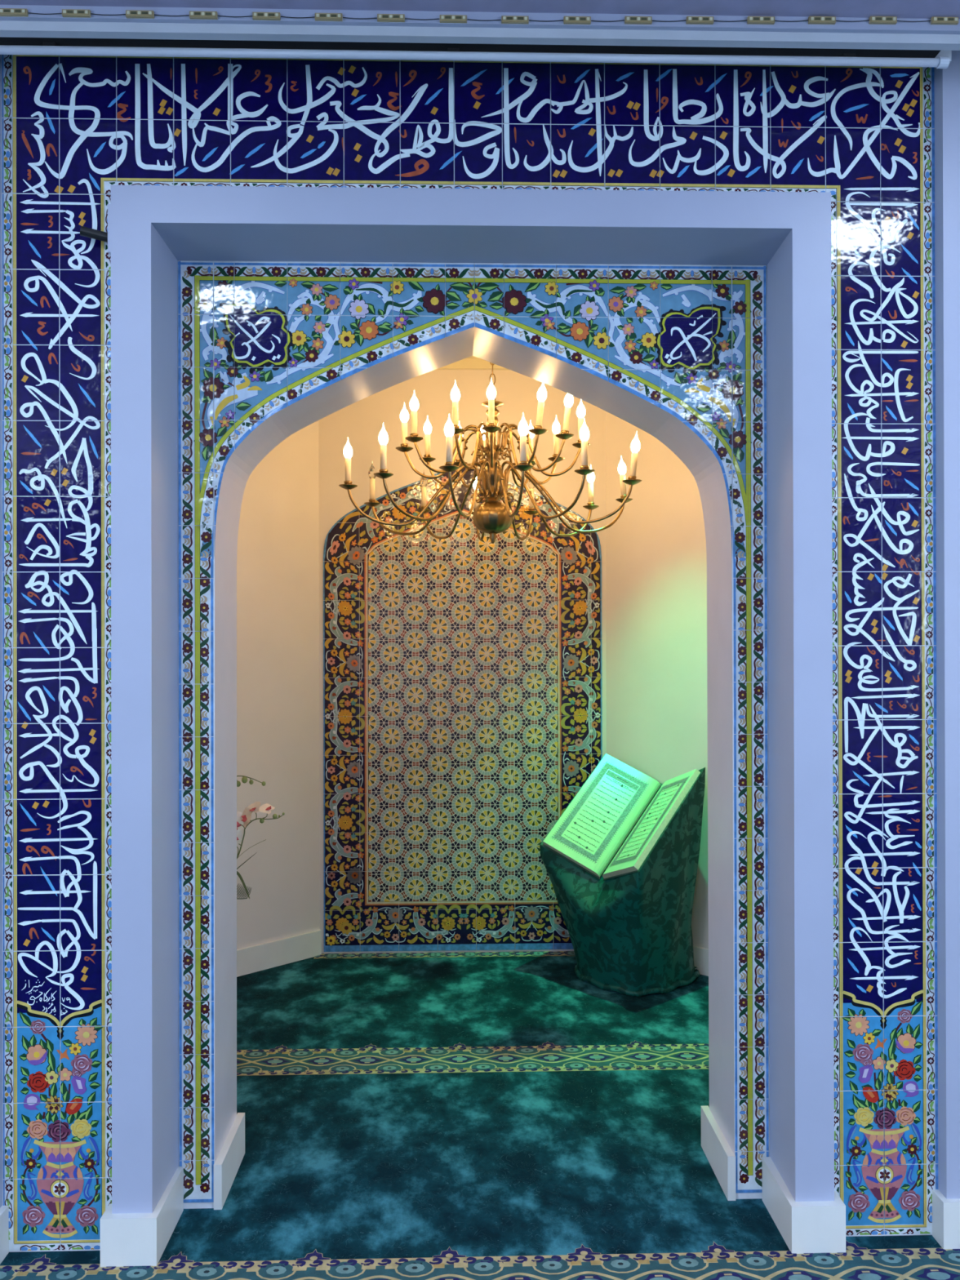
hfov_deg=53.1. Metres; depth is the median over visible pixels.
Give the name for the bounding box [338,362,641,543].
chandelier
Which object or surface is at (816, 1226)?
baseboard
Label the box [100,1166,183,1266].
baseboard
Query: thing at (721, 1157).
baseboard
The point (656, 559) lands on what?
wall
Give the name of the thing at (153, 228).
trim
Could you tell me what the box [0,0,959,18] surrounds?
ceiling
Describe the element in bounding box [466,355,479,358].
niche
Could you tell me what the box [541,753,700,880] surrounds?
open book
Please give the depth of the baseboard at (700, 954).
4.64 m
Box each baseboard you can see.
[0,1205,8,1263]
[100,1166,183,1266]
[213,1112,244,1209]
[236,929,321,977]
[693,945,708,976]
[701,1105,735,1200]
[761,1156,845,1253]
[932,1189,959,1249]
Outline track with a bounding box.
[0,8,958,25]
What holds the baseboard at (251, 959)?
attached to the wall at (277, 551)
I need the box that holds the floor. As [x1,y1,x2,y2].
[0,951,959,1279]
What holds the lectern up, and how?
on the floor
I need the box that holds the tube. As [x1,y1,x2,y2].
[80,204,111,255]
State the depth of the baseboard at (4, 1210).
2.51 m
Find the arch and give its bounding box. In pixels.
[177,260,769,1208]
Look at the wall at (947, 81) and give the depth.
2.56 m
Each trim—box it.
[0,4,959,34]
[111,185,834,1213]
[435,358,508,369]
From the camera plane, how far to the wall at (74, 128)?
2.57 m
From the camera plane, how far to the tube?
2.50 m
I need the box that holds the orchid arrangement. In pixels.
[236,775,284,899]
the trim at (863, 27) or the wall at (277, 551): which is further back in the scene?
the wall at (277, 551)
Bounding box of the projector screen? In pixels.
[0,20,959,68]
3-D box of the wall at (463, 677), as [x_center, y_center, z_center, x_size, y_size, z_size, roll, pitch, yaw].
[-0.088,0.083,5.035,1.887,3.070,0.125,0,0,-1]
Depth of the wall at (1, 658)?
2.53 m
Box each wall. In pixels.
[0,54,2,1208]
[1,54,937,1252]
[236,420,319,949]
[318,369,606,953]
[605,411,708,948]
[933,50,959,1199]
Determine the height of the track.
0.028 m
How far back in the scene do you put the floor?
3.06 m
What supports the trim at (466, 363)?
attached to the wall at (463, 677)
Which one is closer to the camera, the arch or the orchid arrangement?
the arch
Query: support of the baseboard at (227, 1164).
attached to the arch
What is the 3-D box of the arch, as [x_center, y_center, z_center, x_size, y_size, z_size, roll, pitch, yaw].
[-0.025,0.077,2.887,3.220,3.070,0.282,0,0,-1]
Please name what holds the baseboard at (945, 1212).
attached to the wall at (947, 81)
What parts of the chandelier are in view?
bulb, bulb, bulb, bulb, bulb, arm, bulb, bulb, arm, arm, arm, bulb, arm, arm, bulb, arm, arm, arm, arm, bulb, arm, bulb, bulb, arm, stem, arm, arm, arm, arm, bulb, arm, bulb, bulb, arm, arm, arm, bulb, arm, bulb, arm, arm, bulb, bulb, bulb, bulb, bulb, bulb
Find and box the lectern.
[539,755,705,996]
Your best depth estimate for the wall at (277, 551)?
4.80 m

